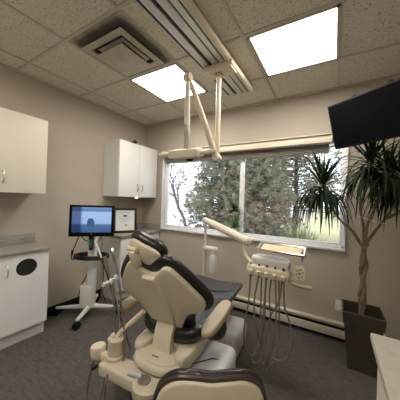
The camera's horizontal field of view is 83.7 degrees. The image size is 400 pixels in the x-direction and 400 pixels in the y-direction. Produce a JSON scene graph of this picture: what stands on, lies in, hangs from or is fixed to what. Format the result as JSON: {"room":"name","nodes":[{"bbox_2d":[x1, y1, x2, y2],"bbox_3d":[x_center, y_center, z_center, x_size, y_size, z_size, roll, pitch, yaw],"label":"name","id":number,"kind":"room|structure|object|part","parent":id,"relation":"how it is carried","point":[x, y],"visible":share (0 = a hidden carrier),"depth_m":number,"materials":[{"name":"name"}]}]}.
{"room":"dental clinic","nodes":[
{"label":"dental clinic","id":0,"kind":"room"},
{"bbox_2d":[0,65,145,307],"bbox_3d":[-2.186,-0.003,2.049,0.160,2.700,4.700,2,0,31],"label":"wall","id":1,"kind":"structure","parent":0,"point":[79,129],"depth_m":2.74,"materials":[{"name":"beige paint"}]},
{"bbox_2d":[0,233,34,246],"bbox_3d":[-2.217,0.401,1.842,0.022,0.108,1.484,2,0,31],"label":"backsplash","id":2,"kind":"structure","parent":1,"relation":"attached to","point":[15,239],"depth_m":2.33,"materials":[{"name":"grey laminate"}]},
{"bbox_2d":[0,107,47,193],"bbox_3d":[-2.047,-0.451,1.748,0.364,0.745,1.410,2,0,31],"label":"upper cabinet","id":3,"kind":"object","parent":1,"relation":"attached to","point":[23,137],"visible":1,"depth_m":2.10,"materials":[{"name":"beige laminate"}]},
{"bbox_2d":[47,289,100,315],"bbox_3d":[-2.159,1.299,2.002,0.012,0.100,4.400,2,0,31],"label":"baseboard","id":4,"kind":"structure","parent":1,"relation":"attached to","point":[71,301],"depth_m":2.80,"materials":[{"name":"black plastic"}]},
{"bbox_2d":[103,139,157,197],"bbox_3d":[-1.031,-0.430,3.433,0.364,0.798,0.755,2,0,31],"label":"upper cabinet","id":5,"kind":"object","parent":1,"relation":"attached to","point":[130,169],"visible":1,"depth_m":3.19,"materials":[{"name":"white laminate"}]},
{"bbox_3d":[-1.009,-0.438,3.199,0.018,0.779,0.374,2,0,31],"label":"door","id":6,"kind":"part","parent":5,"relation":"part of","materials":[{"name":"white laminate"}]},
{"bbox_3d":[-0.814,-0.430,3.522,0.018,0.779,0.374,2,0,31],"label":"door","id":7,"kind":"part","parent":5,"relation":"part of","materials":[{"name":"white laminate"}]},
{"bbox_2d":[137,222,160,229],"bbox_3d":[-1.027,0.431,3.441,0.408,0.100,0.798,2,0,31],"label":"backsplash","id":8,"kind":"structure","parent":1,"relation":"attached to","point":[155,226],"depth_m":3.78,"materials":[{"name":"grey laminate"}]},
{"bbox_2d":[0,295,377,399],"bbox_3d":[-0.550,1.454,1.029,4.080,0.100,4.700,2,0,31],"label":"floor","id":9,"kind":"structure","parent":0,"point":[54,363],"depth_m":1.95,"materials":[{"name":"grey carpet"}]},
{"bbox_2d":[0,250,48,349],"bbox_3d":[-2.084,0.920,1.749,0.374,0.862,1.480,2,0,31],"label":"base cabinet","id":10,"kind":"object","parent":9,"relation":"on","point":[23,277],"visible":0.98,"depth_m":2.12,"materials":[{"name":"white laminate"}]},
{"bbox_2d":[0,233,50,256],"bbox_3d":[-2.071,0.420,1.753,0.366,0.136,1.486,2,0,31],"label":"countertop","id":11,"kind":"structure","parent":10,"relation":"on","point":[14,244],"depth_m":2.26,"materials":[{"name":"grey laminate"}]},
{"bbox_2d":[52,205,120,330],"bbox_3d":[-1.322,0.718,2.690,0.626,1.322,0.583,2,0,37],"label":"cart","id":12,"kind":"object","parent":9,"relation":"on","point":[90,221],"visible":0.85,"depth_m":2.57,"materials":[{"name":"grey plastic"}]},
{"bbox_3d":[-1.513,1.263,2.672,0.384,0.079,0.070,2,0,-2],"label":"leg","id":13,"kind":"part","parent":12,"relation":"part of","materials":[{"name":"grey plastic"}]},
{"bbox_3d":[-1.313,1.270,2.532,0.070,0.079,0.302,2,0,-4],"label":"leg","id":14,"kind":"part","parent":12,"relation":"part of","materials":[{"name":"grey plastic"}]},
{"bbox_3d":[-1.270,0.422,2.604,0.050,0.324,0.085,2,0,-14],"label":"monitor arm","id":15,"kind":"part","parent":12,"relation":"part of","materials":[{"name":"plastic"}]},
{"bbox_2d":[68,205,114,236],"bbox_3d":[-1.233,0.238,2.557,0.366,0.356,0.368,2,0,31],"label":"monitor","id":16,"kind":"object","parent":12,"relation":"on","point":[84,220],"depth_m":2.53,"materials":[{"name":"black"}]},
{"bbox_3d":[-1.152,1.276,2.697,0.353,0.079,0.070,2,0,-6],"label":"leg","id":17,"kind":"part","parent":12,"relation":"part of","materials":[{"name":"grey plastic"}]},
{"bbox_2d":[101,233,158,300],"bbox_3d":[-1.038,0.960,3.436,0.426,0.862,0.770,2,0,31],"label":"base cabinet","id":18,"kind":"object","parent":9,"relation":"on","point":[120,246],"visible":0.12,"depth_m":3.10,"materials":[{"name":"white laminate"}]},
{"bbox_3d":[-0.989,0.896,3.184,0.018,0.723,0.380,2,0,31],"label":"door","id":19,"kind":"part","parent":18,"relation":"part of","materials":[{"name":"white laminate"}]},
{"bbox_2d":[106,222,160,238],"bbox_3d":[-1.029,0.454,3.440,0.410,0.146,0.800,2,0,31],"label":"countertop","id":20,"kind":"structure","parent":18,"relation":"on","point":[150,228],"depth_m":3.66,"materials":[{"name":"grey laminate"}]},
{"bbox_2d":[114,208,136,232],"bbox_3d":[-1.095,0.295,3.266,0.335,0.364,0.067,2,0,-30],"label":"framed certificate","id":21,"kind":"object","parent":20,"relation":"on","point":[125,221],"visible":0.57,"depth_m":3.26,"materials":[{"name":"white paper"}]},
{"bbox_2d":[86,230,245,399],"bbox_3d":[-0.102,0.812,1.883,0.877,1.213,1.361,2,0,25],"label":"dental chair","id":22,"kind":"object","parent":9,"relation":"on","point":[188,322],"visible":0.97,"depth_m":1.45,"materials":[{"name":"beige plastic"}]},
{"bbox_2d":[103,256,116,334],"bbox_3d":[-0.622,0.748,1.519,0.127,0.719,0.089,2,0,31],"label":"hose","id":23,"kind":"object","parent":22,"relation":"attached to","point":[106,261],"visible":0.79,"depth_m":1.53,"materials":[{"name":"white plastic"},{"name":"grey plastic"}]},
{"bbox_2d":[94,240,130,349],"bbox_3d":[-0.601,0.643,1.544,0.306,0.725,0.039,2,0,9],"label":"hose","id":24,"kind":"object","parent":22,"relation":"attached to","point":[95,241],"visible":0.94,"depth_m":1.55,"materials":[{"name":"grey rubber"}]},
{"bbox_2d":[106,334,122,363],"bbox_3d":[-0.579,1.008,1.524,0.126,0.152,0.124,2,0,25],"label":"canister","id":25,"kind":"object","parent":22,"relation":"on","point":[114,352],"depth_m":1.48,"materials":[{"name":"beige plastic"}]},
{"bbox_3d":[-0.584,0.748,1.546,0.072,0.372,0.018,2,0,16],"label":"holder rod","id":26,"kind":"part","parent":22,"relation":"part of","materials":[{"name":"silver metal"}]},
{"bbox_2d":[110,248,125,360],"bbox_3d":[-0.555,0.703,1.535,0.171,0.727,0.055,2,0,31],"label":"hose","id":27,"kind":"object","parent":22,"relation":"attached to","point":[112,249],"visible":1,"depth_m":1.54,"materials":[{"name":"grey rubber"}]},
{"bbox_3d":[-0.472,1.117,1.439,0.382,0.085,0.139,2,0,25],"label":"assistant arm","id":28,"kind":"part","parent":22,"relation":"part of","materials":[{"name":"beige plastic"}]},
{"bbox_3d":[-0.470,0.758,1.766,0.095,0.073,0.436,2,0,25],"label":"armrest","id":29,"kind":"part","parent":22,"relation":"part of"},
{"bbox_3d":[-0.394,1.058,1.356,0.089,0.030,0.030,2,0,15],"label":"lock lever","id":30,"kind":"part","parent":22,"relation":"part of","materials":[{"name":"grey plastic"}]},
{"bbox_2d":[131,230,167,254],"bbox_3d":[-0.333,0.294,1.416,0.283,0.201,0.129,2,0,25],"label":"cushion","id":31,"kind":"object","parent":22,"relation":"on","point":[145,243],"depth_m":1.35,"materials":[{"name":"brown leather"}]},
{"bbox_2d":[121,254,213,326],"bbox_3d":[-0.254,0.623,1.499,0.732,0.597,0.330,2,0,25],"label":"backrest cushion","id":32,"kind":"object","parent":22,"relation":"on","point":[171,295],"depth_m":1.38,"materials":[{"name":"beige plastic"}]},
{"bbox_2d":[144,298,226,342],"bbox_3d":[-0.107,0.897,1.779,0.532,0.138,0.600,2,0,25],"label":"seat cushion","id":33,"kind":"object","parent":22,"relation":"on","point":[186,332],"depth_m":1.50,"materials":[{"name":"brown leather"}]},
{"bbox_3d":[0.121,0.779,1.486,0.095,0.073,0.436,2,0,25],"label":"armrest","id":34,"kind":"part","parent":22,"relation":"part of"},
{"bbox_2d":[196,275,242,301],"bbox_3d":[0.114,0.892,2.244,0.551,0.103,0.521,2,0,25],"label":"cushion","id":35,"kind":"object","parent":22,"relation":"on","point":[225,290],"depth_m":2.19,"materials":[{"name":"leather"}]},
{"bbox_2d":[153,368,266,399],"bbox_3d":[-0.012,1.008,1.037,0.557,0.828,0.575,2,0,1],"label":"stool","id":36,"kind":"object","parent":9,"relation":"on","point":[179,383],"visible":1,"depth_m":0.77,"materials":[{"name":"brown leather"}]},
{"bbox_2d":[155,368,263,389],"bbox_3d":[0.035,0.792,0.822,0.431,0.395,0.107,2,0,1],"label":"backrest cushion","id":37,"kind":"object","parent":36,"relation":"on","point":[179,378],"depth_m":0.77,"materials":[{"name":"brown leather"}]},
{"bbox_2d":[202,217,311,289],"bbox_3d":[0.348,0.830,2.203,0.328,1.217,1.460,2,0,-33],"label":"dental delivery unit","id":38,"kind":"object","parent":9,"relation":"on","point":[299,273],"visible":1,"depth_m":1.83,"materials":[{"name":"grey plastic"}]},
{"bbox_3d":[0.050,0.849,2.725,0.260,1.160,0.260,2,0,31],"label":"post","id":39,"kind":"part","parent":38,"relation":"part of","materials":[{"name":"grey plastic"}]},
{"bbox_2d":[203,246,217,254],"bbox_3d":[0.125,0.599,2.686,0.196,0.084,0.083,2,0,31],"label":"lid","id":40,"kind":"object","parent":38,"relation":"on","point":[213,249],"depth_m":2.65,"materials":[{"name":"grey plastic"}]},
{"bbox_2d":[209,254,216,272],"bbox_3d":[0.151,0.744,2.655,0.092,0.225,0.092,2,0,31],"label":"water bottle","id":41,"kind":"object","parent":38,"relation":"on","point":[212,259],"depth_m":2.62,"materials":[{"name":"white plastic"}]},
{"bbox_3d":[0.240,0.309,2.351,0.083,0.184,0.908,2,0,-26],"label":"flex arm","id":42,"kind":"part","parent":38,"relation":"part of","materials":[{"name":"beige plastic"}]},
{"bbox_2d":[243,262,262,356],"bbox_3d":[0.457,0.917,1.898,0.142,0.788,0.113,2,0,31],"label":"hose","id":43,"kind":"object","parent":38,"relation":"hanging from","point":[250,262],"visible":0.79,"depth_m":1.89,"materials":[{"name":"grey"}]},
{"bbox_2d":[251,264,265,363],"bbox_3d":[0.500,0.939,1.871,0.092,0.827,0.111,2,0,31],"label":"handpiece","id":44,"kind":"object","parent":38,"relation":"hanging from","point":[260,360],"visible":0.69,"depth_m":1.85,"materials":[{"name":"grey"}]},
{"bbox_2d":[261,265,271,364],"bbox_3d":[0.552,0.929,1.841,0.068,0.804,0.113,2,0,31],"label":"hose","id":45,"kind":"object","parent":38,"relation":"hanging from","point":[266,265],"visible":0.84,"depth_m":1.81,"materials":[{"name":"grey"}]},
{"bbox_2d":[266,267,279,369],"bbox_3d":[0.602,0.944,1.810,0.073,0.832,0.112,2,0,38],"label":"hose","id":46,"kind":"object","parent":38,"relation":"hanging from","point":[270,367],"visible":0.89,"depth_m":1.79,"materials":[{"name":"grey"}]},
{"bbox_2d":[251,244,303,274],"bbox_3d":[0.631,0.483,1.846,0.412,0.209,0.149,2,0,31],"label":"tray","id":47,"kind":"object","parent":38,"relation":"on","point":[262,259],"depth_m":1.79,"materials":[{"name":"grey plastic"}]},
{"bbox_2d":[268,268,292,361],"bbox_3d":[0.644,0.903,1.785,0.212,0.746,0.111,2,0,31],"label":"hose","id":48,"kind":"object","parent":38,"relation":"hanging from","point":[283,269],"visible":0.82,"depth_m":1.73,"materials":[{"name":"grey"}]},
{"bbox_2d":[256,242,306,257],"bbox_3d":[0.656,0.396,1.805,0.380,0.061,0.139,2,0,31],"label":"tray","id":49,"kind":"object","parent":38,"relation":"on","point":[297,251],"depth_m":1.79,"materials":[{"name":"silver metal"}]},
{"bbox_3d":[0.750,0.640,1.700,0.192,0.058,0.038,2,0,40],"label":"grip handle","id":50,"kind":"part","parent":38,"relation":"part of","materials":[{"name":"beige plastic"}]},
{"bbox_2d":[287,135,399,377],"bbox_3d":[1.360,0.412,1.888,1.238,2.123,0.836,2,0,15],"label":"potted plant","id":51,"kind":"object","parent":9,"relation":"on","point":[361,319],"visible":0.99,"depth_m":1.89,"materials":[{"name":"green plant"}]},
{"bbox_3d":[1.112,-0.065,1.985,0.682,0.817,0.626,2,0,-42],"label":"crown","id":52,"kind":"part","parent":51,"relation":"part of","materials":[{"name":"green plant"}]},
{"bbox_3d":[1.433,1.224,1.989,0.300,0.505,0.300,2,0,31],"label":"planter","id":53,"kind":"part","parent":51,"relation":"part of","materials":[{"name":"black plastic"}]},
{"bbox_3d":[1.467,-0.232,1.859,0.686,0.829,0.708,2,0,31],"label":"crown","id":54,"kind":"part","parent":51,"relation":"part of","materials":[{"name":"green plant"}]},
{"bbox_3d":[1.422,-0.166,1.718,0.570,0.707,0.537,2,0,31],"label":"crown","id":55,"kind":"part","parent":51,"relation":"part of","materials":[{"name":"green plant"}]},
{"bbox_3d":[1.676,-0.103,1.851,0.662,0.804,0.717,2,0,31],"label":"crown","id":56,"kind":"part","parent":51,"relation":"part of","materials":[{"name":"green plant"}]},
{"bbox_2d":[377,369,386,399],"bbox_3d":[0.537,1.010,-0.082,0.790,0.860,1.900,2,0,31],"label":"base cabinet","id":57,"kind":"object","parent":9,"relation":"on","point":[380,390],"visible":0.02,"depth_m":0.86,"materials":[{"name":"beige laminate"}]},
{"bbox_2d":[370,333,399,399],"bbox_3d":[0.546,0.565,-0.101,0.782,0.030,1.970,2,0,31],"label":"countertop","id":58,"kind":"structure","parent":57,"relation":"on","point":[386,350],"depth_m":0.76,"materials":[{"name":"laminate"}]},
{"bbox_2d":[0,0,399,124],"bbox_3d":[-0.450,-1.344,1.035,4.080,0.100,4.700,2,0,31],"label":"ceiling","id":59,"kind":"structure","parent":0,"point":[367,24],"depth_m":1.88,"materials":[{"name":"tile"}]},
{"bbox_2d":[69,11,173,77],"bbox_3d":[-0.658,-1.250,1.946,0.620,0.096,0.620,2,0,31],"label":"ceiling vent","id":60,"kind":"object","parent":59,"relation":"in","point":[115,41],"visible":1,"depth_m":1.83,"materials":[{"name":"grey metal"}]},
{"bbox_3d":[-0.657,-1.272,1.946,0.480,0.041,0.480,2,0,31],"label":"frame","id":61,"kind":"part","parent":60,"relation":"part of","materials":[{"name":"white metal"}]},
{"bbox_3d":[-0.659,-1.209,1.945,0.320,0.014,0.320,2,0,31],"label":"drop plate","id":62,"kind":"part","parent":60,"relation":"part of","materials":[{"name":"white metal"}]},
{"bbox_2d":[129,63,207,101],"bbox_3d":[-0.333,-1.281,2.501,0.621,0.012,0.621,2,0,31],"label":"recessed light","id":63,"kind":"object","parent":59,"relation":"in","point":[167,83],"visible":0.95,"depth_m":2.45,"materials":[{"name":"beige plastic"}]},
{"bbox_2d":[136,0,253,95],"bbox_3d":[-0.477,-1.262,0.972,0.300,0.066,3.668,2,0,31],"label":"ceiling track","id":64,"kind":"object","parent":59,"relation":"attached to","point":[182,20],"visible":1,"depth_m":1.65,"materials":[{"name":"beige metal"}]},
{"bbox_2d":[159,58,243,161],"bbox_3d":[0.015,-0.769,2.058,0.575,0.913,0.584,2,0,31],"label":"lamp","id":65,"kind":"object","parent":64,"relation":"hanging from","point":[217,71],"visible":1,"depth_m":1.94,"materials":[{"name":"beige plastic"}]},
{"bbox_3d":[-0.306,-0.398,1.971,0.136,0.043,0.043,2,0,31],"label":"lamp handle","id":66,"kind":"part","parent":65,"relation":"part of","materials":[{"name":"beige plastic"}]},
{"bbox_3d":[-0.101,-0.820,1.863,0.052,0.401,0.052,2,0,31],"label":"drop arm","id":67,"kind":"part","parent":65,"relation":"part of","materials":[{"name":"beige plastic"}]},
{"bbox_3d":[0.024,-0.712,1.950,0.352,0.636,0.055,2,0,-34],"label":"spring arm","id":68,"kind":"part","parent":65,"relation":"part of","materials":[{"name":"beige plastic"}]},
{"bbox_3d":[0.066,-0.377,1.747,0.136,0.043,0.043,2,0,31],"label":"lamp handle","id":69,"kind":"part","parent":65,"relation":"part of","materials":[{"name":"beige plastic"}]},
{"bbox_2d":[0,0,399,122],"bbox_3d":[-0.452,-1.291,1.034,3.780,0.010,4.400,2,0,31],"label":"grid","id":70,"kind":"object","parent":59,"relation":"attached to","point":[119,7],"visible":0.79,"depth_m":1.84,"materials":[{"name":"beige metal"}]},
{"bbox_2d":[246,3,340,76],"bbox_3d":[0.782,-1.243,1.828,0.621,0.012,0.621,2,0,31],"label":"recessed light","id":71,"kind":"object","parent":59,"relation":"in","point":[312,39],"visible":1,"depth_m":1.76,"materials":[{"name":"beige plastic"}]},
{"bbox_2d":[143,77,399,339],"bbox_3d":[0.676,0.101,2.985,3.780,2.700,0.160,2,0,31],"label":"wall","id":72,"kind":"structure","parent":0,"point":[332,276],"depth_m":2.58,"materials":[{"name":"beige paint"}]},
{"bbox_2d":[161,150,214,163],"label":"roller blind","id":73,"kind":"object","parent":72,"relation":"attached to","point":[206,157],"depth_m":3.44,"materials":[{"name":"beige"}]},
{"bbox_3d":[0.481,-0.116,2.990,0.009,0.960,0.008,2,0,31],"label":"pull cord","id":74,"kind":"part","parent":73,"relation":"part of","materials":[{"name":"white plastic"}]},
{"bbox_2d":[0,62,399,125],"bbox_3d":[-0.453,-1.284,1.034,3.780,0.016,4.400,2,0,31],"label":"trim","id":75,"kind":"structure","parent":72,"relation":"attached to","point":[2,64],"depth_m":2.64,"materials":[{"name":"beige"}]},
{"bbox_2d":[160,140,348,251],"bbox_3d":[0.491,-0.091,3.055,2.540,1.210,0.148,2,0,31],"label":"window","id":76,"kind":"structure","parent":72,"relation":"in","point":[340,247],"depth_m":2.99,"materials":[{"name":"white plastic"}]},
{"bbox_2d":[227,203,244,230],"bbox_3d":[0.462,0.249,3.007,0.310,0.450,0.263,2,0,13],"label":"potted plant","id":77,"kind":"object","parent":76,"relation":"on","point":[235,225],"visible":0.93,"depth_m":2.99,"materials":[{"name":"green plant"}]},
{"bbox_2d":[220,133,331,159],"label":"roller blind","id":78,"kind":"object","parent":72,"relation":"attached to","point":[287,143],"depth_m":2.70,"materials":[{"name":"beige fabric"}]},
{"bbox_3d":[0.442,-0.564,3.062,2.300,0.014,0.030,2,0,31],"label":"rail","id":79,"kind":"part","parent":78,"relation":"part of","materials":[{"name":"beige fabric"}]},
{"bbox_2d":[233,307,344,340],"bbox_3d":[0.586,1.398,2.908,3.780,0.100,0.012,2,0,31],"label":"baseboard","id":80,"kind":"structure","parent":72,"relation":"attached to","point":[233,307],"depth_m":2.56,"materials":[{"name":"black plastic"}]},
{"bbox_2d":[231,295,385,339],"bbox_3d":[1.105,1.360,2.546,1.580,0.178,0.070,2,0,31],"label":"baseboard heater","id":81,"kind":"object","parent":72,"relation":"attached to","point":[334,328],"visible":0.48,"depth_m":2.51,"materials":[{"name":"beige metal"}]},
{"bbox_3d":[1.094,1.375,2.530,1.560,0.085,0.024,2,0,31],"label":"panel","id":82,"kind":"part","parent":81,"relation":"part of","materials":[{"name":"beige metal"}]},
{"bbox_2d":[335,300,341,311],"bbox_3d":[1.481,1.129,2.373,0.075,0.120,0.011,2,0,31],"label":"wall outlet","id":83,"kind":"object","parent":72,"relation":"attached to","point":[338,304],"visible":0.82,"depth_m":2.38,"materials":[{"name":"white plastic"}]},
{"label":"outside","id":84,"kind":"structure","parent":0,"visible":0},
{"bbox_2d":[168,207,339,242],"bbox_3d":[20.108,2.464,39.004,120.000,0.100,80.000,2,0,31],"label":"lawn","id":85,"kind":"structure","parent":84,"point":[334,235],"depth_m":16.44,"materials":[{"name":"green plant"}]},
{"bbox_2d":[169,163,197,225],"bbox_3d":[-2.101,-0.876,11.776,4.576,5.019,4.705,2,0,-1],"label":"bare tree","id":86,"kind":"object","parent":85,"relation":"on","point":[173,165],"visible":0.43,"depth_m":11.36,"materials":[{"name":"grey plant"}]},
{"bbox_2d":[171,159,258,232],"bbox_3d":[0.956,-0.724,9.800,3.853,5.839,4.186,2,0,31],"label":"evergreen tree","id":87,"kind":"object","parent":85,"relation":"on","point":[222,168],"visible":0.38,"depth_m":9.03,"materials":[{"name":"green plant"}]},
{"bbox_2d":[218,155,301,237],"bbox_3d":[2.374,-1.338,8.418,2.998,6.227,3.341,2,0,31],"label":"evergreen tree","id":88,"kind":"object","parent":85,"relation":"on","point":[265,190],"visible":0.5,"depth_m":7.95,"materials":[{"name":"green plant"}]},
{"bbox_2d":[237,159,312,235],"bbox_3d":[3.276,-1.351,11.450,4.876,7.017,4.559,2,0,13],"label":"evergreen tree","id":89,"kind":"object","parent":85,"relation":"on","point":[289,217],"visible":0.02,"depth_m":10.68,"materials":[{"name":"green plant"}]},
{"bbox_2d":[247,145,341,236],"bbox_3d":[4.199,-1.660,10.333,6.195,7.005,5.092,2,0,31],"label":"evergreen tree","id":90,"kind":"object","parent":85,"relation":"on","point":[310,184],"visible":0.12,"depth_m":9.42,"materials":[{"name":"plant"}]},
{"bbox_2d":[279,224,330,241],"bbox_3d":[3.619,1.284,8.544,2.288,0.970,2.313,2,0,-26],"label":"shrub","id":91,"kind":"object","parent":85,"relation":"on","point":[303,235],"visible":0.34,"depth_m":8.31,"materials":[{"name":"green plant"}]},
{"bbox_3d":[1.186,0.113,0.015,0.160,2.700,4.700,2,0,31],"label":"wall","id":92,"kind":"structure","parent":0,"visible":0},
{"bbox_2d":[327,78,399,149],"bbox_3d":[1.526,-0.628,1.620,0.506,0.379,0.944,2,0,-24],"label":"television","id":93,"kind":"object","parent":92,"relation":"attached to","point":[371,115],"visible":1,"depth_m":1.70,"materials":[{"name":"black plastic"}]}
]}

